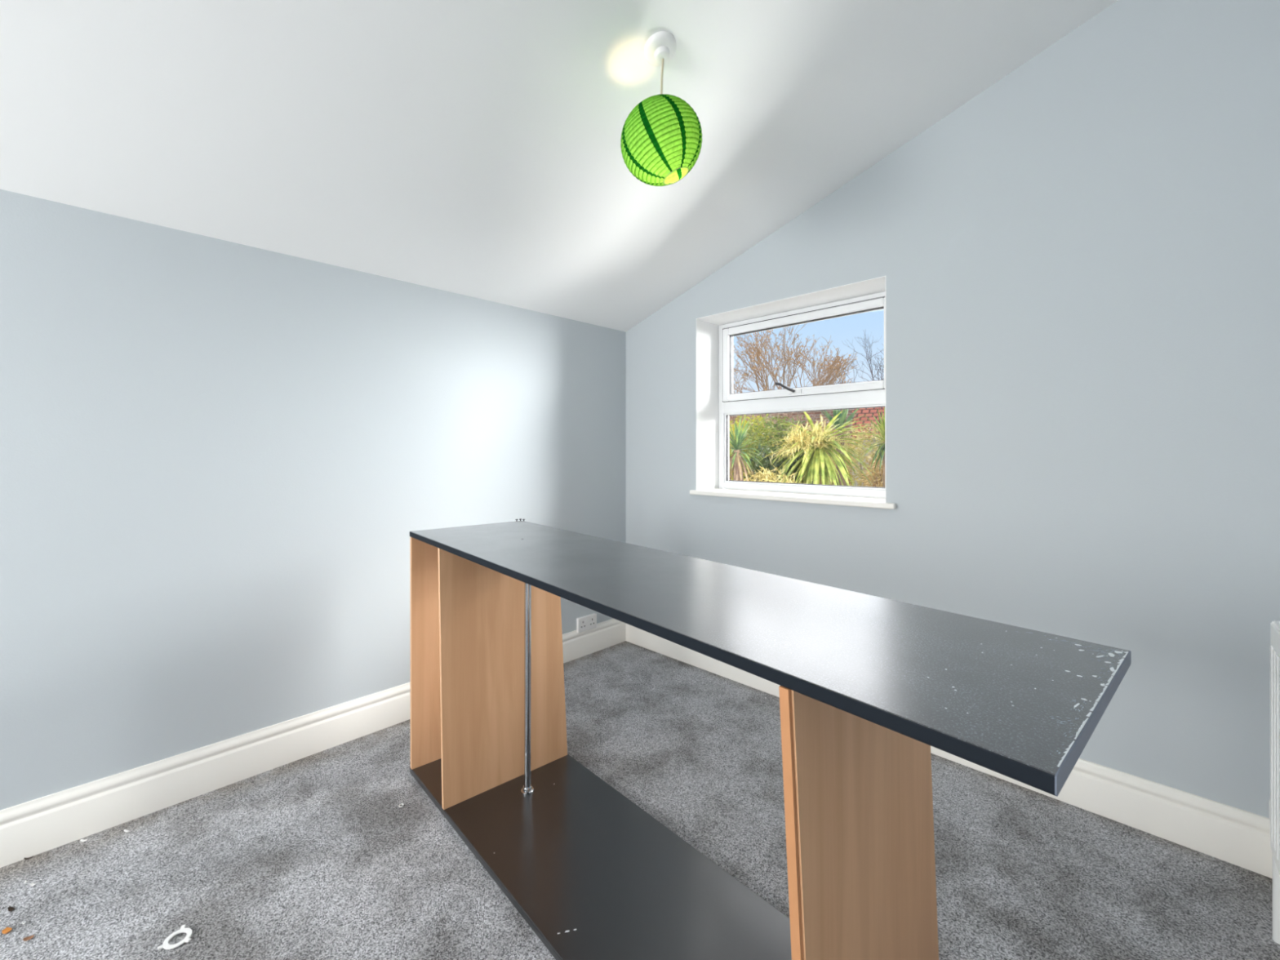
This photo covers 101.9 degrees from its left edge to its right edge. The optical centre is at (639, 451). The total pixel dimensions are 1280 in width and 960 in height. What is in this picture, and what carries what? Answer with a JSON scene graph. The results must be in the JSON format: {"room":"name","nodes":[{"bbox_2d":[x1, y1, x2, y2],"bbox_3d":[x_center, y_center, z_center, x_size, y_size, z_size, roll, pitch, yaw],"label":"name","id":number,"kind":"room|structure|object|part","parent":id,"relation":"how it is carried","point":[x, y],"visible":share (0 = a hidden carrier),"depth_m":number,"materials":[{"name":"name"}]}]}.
{"room":"home office","nodes":[
{"label":"home office","id":0,"kind":"room"},
{"bbox_2d":[0,189,626,809],"bbox_3d":[-1.988,0.218,1.800,0.200,2.164,5.800,0,0,44],"label":"wall","id":1,"kind":"structure","parent":0,"point":[220,460],"depth_m":2.04,"materials":[{"name":"grey paint"}]},
{"bbox_2d":[0,618,626,867],"bbox_3d":[-1.909,1.214,1.723,0.021,0.171,5.200,0,0,44],"label":"baseboard","id":2,"kind":"structure","parent":1,"relation":"attached to","point":[29,828],"depth_m":1.96,"materials":[{"name":"white paint"}]},
{"bbox_2d":[576,613,596,633],"bbox_3d":[-0.340,1.098,3.320,0.028,0.092,0.153,0,0,44],"label":"wall socket","id":3,"kind":"object","parent":1,"relation":"attached to","point":[585,623],"visible":1,"depth_m":3.31,"materials":[{"name":"white plastic"}]},
{"bbox_2d":[0,0,1117,332],"bbox_3d":[-0.888,-1.367,0.723,3.280,1.210,5.800,0,0,44],"label":"ceiling","id":4,"kind":"structure","parent":0,"point":[469,148],"depth_m":1.77,"materials":[{"name":"white paint"}]},
{"bbox_2d":[620,31,702,186],"bbox_3d":[0.069,-1.086,1.681,0.263,0.423,0.266,0,0,-13],"label":"pendant light","id":5,"kind":"object","parent":4,"relation":"hanging from","point":[661,139],"visible":1,"depth_m":1.60,"materials":[{"name":"green paper"}]},
{"bbox_3d":[0.069,-1.001,1.681,0.265,0.253,0.264,0,0,44],"label":"lamp shade","id":6,"kind":"part","parent":5,"relation":"part of","materials":[{"name":"green paper"}]},
{"bbox_3d":[0.069,-1.001,1.682,0.178,0.254,0.090,0,0,-4],"label":"wire frame","id":7,"kind":"part","parent":5,"relation":"part of","materials":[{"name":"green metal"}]},
{"bbox_2d":[0,640,1279,959],"bbox_3d":[-0.888,1.360,0.723,3.280,0.120,5.800,0,0,44],"label":"floor","id":8,"kind":"structure","parent":0,"point":[316,856],"depth_m":1.64,"materials":[{"name":"grey carpet"}]},
{"bbox_2d":[1,927,12,933],"bbox_3d":[-1.711,1.296,1.405,0.022,0.005,0.016,0,0,21],"label":"scrap","id":9,"kind":"object","parent":8,"relation":"on","point":[6,930],"visible":1,"depth_m":1.40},
{"bbox_2d":[7,906,15,911],"bbox_3d":[-1.780,1.296,1.470,0.024,0.006,0.010,0,0,16],"label":"scrap","id":10,"kind":"object","parent":8,"relation":"on","point":[10,908],"visible":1,"depth_m":1.47,"materials":[{"name":"black"}]},
{"bbox_2d":[22,934,34,941],"bbox_3d":[-1.628,1.296,1.383,0.020,0.005,0.013,0,0,-29],"label":"scrap","id":11,"kind":"object","parent":8,"relation":"on","point":[28,938],"visible":1,"depth_m":1.38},
{"bbox_2d":[157,924,192,950],"bbox_3d":[-1.232,1.293,1.376,0.072,0.006,0.069,0,0,44],"label":"scrap","id":12,"kind":"object","parent":8,"relation":"on","point":[166,945],"visible":1,"depth_m":1.37,"materials":[{"name":"white plastic"}]},
{"bbox_2d":[409,518,1131,959],"bbox_3d":[-0.027,0.806,1.507,0.611,0.987,2.080,0,0,-40],"label":"desk","id":13,"kind":"object","parent":8,"relation":"on","point":[868,684],"visible":1,"depth_m":1.19,"materials":[{"name":"black laminate"}]},
{"bbox_2d":[440,548,567,809],"bbox_3d":[-0.514,0.812,2.023,0.529,0.932,0.024,0,0,-40],"label":"panel","id":14,"kind":"object","parent":13,"relation":"attached to","point":[482,608],"depth_m":1.97,"materials":[{"name":"brown wood"}]},
{"bbox_3d":[-0.422,0.812,1.950,0.027,0.924,0.033,0,0,-40],"label":"hanging rail","id":15,"kind":"part","parent":13,"relation":"part of","materials":[{"name":"silver metal"}]},
{"bbox_3d":[-0.026,1.289,1.507,0.525,0.022,2.101,0,0,-43],"label":"panel","id":16,"kind":"part","parent":13,"relation":"part of","materials":[{"name":"black laminate"}]},
{"bbox_3d":[-0.067,0.335,1.473,0.503,0.022,2.076,0,0,-40],"label":"panel","id":17,"kind":"part","parent":13,"relation":"part of","materials":[{"name":"black laminate"}]},
{"bbox_2d":[626,0,1279,817],"bbox_3d":[1.036,-0.226,2.687,2.880,3.051,0.300,0,0,44],"label":"wall","id":18,"kind":"structure","parent":0,"point":[1079,260],"depth_m":1.90,"materials":[{"name":"grey paint"}]},
{"bbox_2d":[689,275,896,509],"bbox_3d":[0.833,-0.273,2.856,1.177,1.069,0.324,0,0,44],"label":"window","id":19,"kind":"structure","parent":18,"relation":"in","point":[716,401],"depth_m":3.02,"materials":[{"name":"white paint"}]},
{"bbox_3d":[0.814,-0.359,2.916,0.112,0.059,0.021,0,0,-4],"label":"handle lever","id":20,"kind":"part","parent":19,"relation":"part of","materials":[{"name":"grey metal"}]},
{"bbox_3d":[0.812,0.249,2.835,1.177,0.026,0.266,0,0,44],"label":"sill","id":21,"kind":"part","parent":19,"relation":"part of","materials":[{"name":"white paint"}]},
{"bbox_3d":[0.875,-0.336,2.924,0.070,0.028,0.012,0,0,44],"label":"handle","id":22,"kind":"part","parent":19,"relation":"part of","materials":[{"name":"black plastic"}]},
{"bbox_3d":[0.906,-0.542,2.946,1.018,0.458,0.063,0,0,44],"label":"opening sash","id":23,"kind":"part","parent":19,"relation":"part of","materials":[{"name":"white plastic"}]},
{"bbox_2d":[626,623,1272,878],"bbox_3d":[0.924,1.214,2.573,2.880,0.171,0.021,0,0,44],"label":"baseboard","id":24,"kind":"structure","parent":18,"relation":"attached to","point":[1235,836],"depth_m":1.77,"materials":[{"name":"white paint"}]},
{"bbox_3d":[15.750,1.520,19.771,60.000,0.160,44.700,0,0,44],"label":"ground","id":25,"kind":"structure","parent":0,"visible":0},
{"bbox_2d":[728,414,765,489],"bbox_3d":[1.230,0.468,6.670,0.902,1.950,0.946,0,0,44],"label":"cordyline","id":26,"kind":"object","parent":25,"relation":"on","point":[737,458],"visible":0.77,"depth_m":6.58,"materials":[{"name":"green plant"}]},
{"bbox_2d":[728,413,778,479],"bbox_3d":[1.984,0.342,9.663,1.527,2.207,0.909,0,0,44],"label":"shrub","id":27,"kind":"object","parent":25,"relation":"on","point":[759,418],"visible":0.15,"depth_m":9.57,"materials":[{"name":"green plant"}]},
{"bbox_2d":[728,413,813,480],"bbox_3d":[2.156,0.385,8.392,1.627,2.119,0.956,0,0,44],"label":"shrub","id":28,"kind":"object","parent":25,"relation":"on","point":[775,426],"visible":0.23,"depth_m":8.35,"materials":[{"name":"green plant"}]},
{"bbox_2d":[742,463,808,493],"bbox_3d":[1.635,0.799,6.589,1.206,1.288,0.681,0,0,44],"label":"shrub","id":29,"kind":"object","parent":25,"relation":"on","point":[767,477],"visible":0.16,"depth_m":6.53,"materials":[{"name":"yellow plant"}]},
{"bbox_2d":[742,433,813,493],"bbox_3d":[2.004,0.597,7.188,1.276,1.692,0.874,0,0,44],"label":"shrub","id":30,"kind":"object","parent":25,"relation":"on","point":[765,462],"visible":0.13,"depth_m":7.14,"materials":[{"name":"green plant"}]},
{"bbox_2d":[728,411,844,478],"bbox_3d":[3.107,0.068,13.461,4.655,2.764,1.221,0,0,44],"label":"shrub","id":31,"kind":"object","parent":25,"relation":"on","point":[777,414],"visible":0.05,"depth_m":12.95,"materials":[{"name":"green plant"}]},
{"bbox_2d":[725,408,853,496],"bbox_3d":[2.889,0.160,15.499,6.860,2.560,0.300,0,0,44],"label":"wall","id":32,"kind":"structure","parent":25,"relation":"on","point":[816,413],"depth_m":13.68,"materials":[{"name":"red brick"}]},
{"bbox_2d":[733,324,858,393],"bbox_3d":[3.863,-1.485,16.175,5.498,5.867,5.814,0,0,44],"label":"bare tree","id":33,"kind":"object","parent":25,"relation":"on","point":[832,368],"visible":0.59,"depth_m":15.07,"materials":[{"name":"beige plant"}]},
{"bbox_2d":[755,409,880,495],"bbox_3d":[2.248,0.474,6.475,1.523,1.939,1.621,0,0,44],"label":"cordyline","id":34,"kind":"object","parent":25,"relation":"on","point":[817,460],"visible":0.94,"depth_m":6.25,"materials":[{"name":"green plant"}]},
{"bbox_2d":[821,408,858,485],"bbox_3d":[2.857,0.322,7.493,0.598,2.244,0.552,0,0,17],"label":"agave","id":35,"kind":"object","parent":25,"relation":"on","point":[842,416],"visible":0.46,"depth_m":7.41,"materials":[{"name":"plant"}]},
{"bbox_2d":[826,420,883,486],"bbox_3d":[3.981,0.415,8.806,2.425,2.067,1.222,0,0,44],"label":"shrub","id":36,"kind":"object","parent":25,"relation":"on","point":[854,446],"visible":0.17,"depth_m":8.87,"materials":[{"name":"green plant"}]},
{"bbox_3d":[3.827,0.656,8.918,0.442,1.585,1.071,0,0,-37],"label":"stem","id":37,"kind":"part","parent":36,"relation":"part of","materials":[{"name":"green plant"}]},
{"bbox_2d":[834,328,884,384],"bbox_3d":[16.115,-3.305,34.323,8.335,9.500,8.475,0,0,-7],"label":"bare tree","id":38,"kind":"object","parent":25,"relation":"on","point":[871,356],"visible":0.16,"depth_m":33.86,"materials":[{"name":"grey plant"}]},
{"bbox_2d":[850,407,884,487],"bbox_3d":[3.550,0.381,7.428,0.988,2.123,1.015,0,0,44],"label":"cordyline","id":39,"kind":"object","parent":25,"relation":"on","point":[881,450],"visible":0.42,"depth_m":7.43,"materials":[{"name":"green plant"}]},
{"bbox_2d":[852,407,884,485],"bbox_3d":[12.673,-0.800,21.336,7.800,4.480,5.600,0,0,30],"label":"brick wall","id":40,"kind":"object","parent":25,"relation":"on","point":[861,411],"visible":0.06,"depth_m":21.23,"materials":[{"name":"red brick"}]},
{"bbox_2d":[859,451,882,497],"bbox_3d":[3.763,0.656,7.841,0.929,1.575,0.721,0,0,44],"label":"shrub","id":41,"kind":"object","parent":25,"relation":"on","point":[877,482],"visible":0.16,"depth_m":7.88,"materials":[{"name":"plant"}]},
{"bbox_3d":[3.661,0.840,7.889,0.286,1.207,0.377,0,0,-19],"label":"stem","id":42,"kind":"part","parent":41,"relation":"part of","materials":[{"name":"brown plant"}]},
{"bbox_3d":[0.212,-0.226,-0.355,0.200,3.051,5.800,0,0,44],"label":"wall","id":43,"kind":"structure","parent":0,"visible":0},
{"bbox_2d":[1268,620,1279,944],"bbox_3d":[1.313,0.862,0.974,0.082,0.877,1.129,0,0,44],"label":"radiator","id":44,"kind":"object","parent":43,"relation":"attached to","point":[1274,801],"visible":1,"depth_m":1.25,"materials":[{"name":"white metal"}]},
{"bbox_3d":[1.244,0.721,0.951,0.016,0.578,1.000,0,0,44],"label":"panel","id":45,"kind":"part","parent":44,"relation":"part of","materials":[{"name":"white metal"}]}
]}

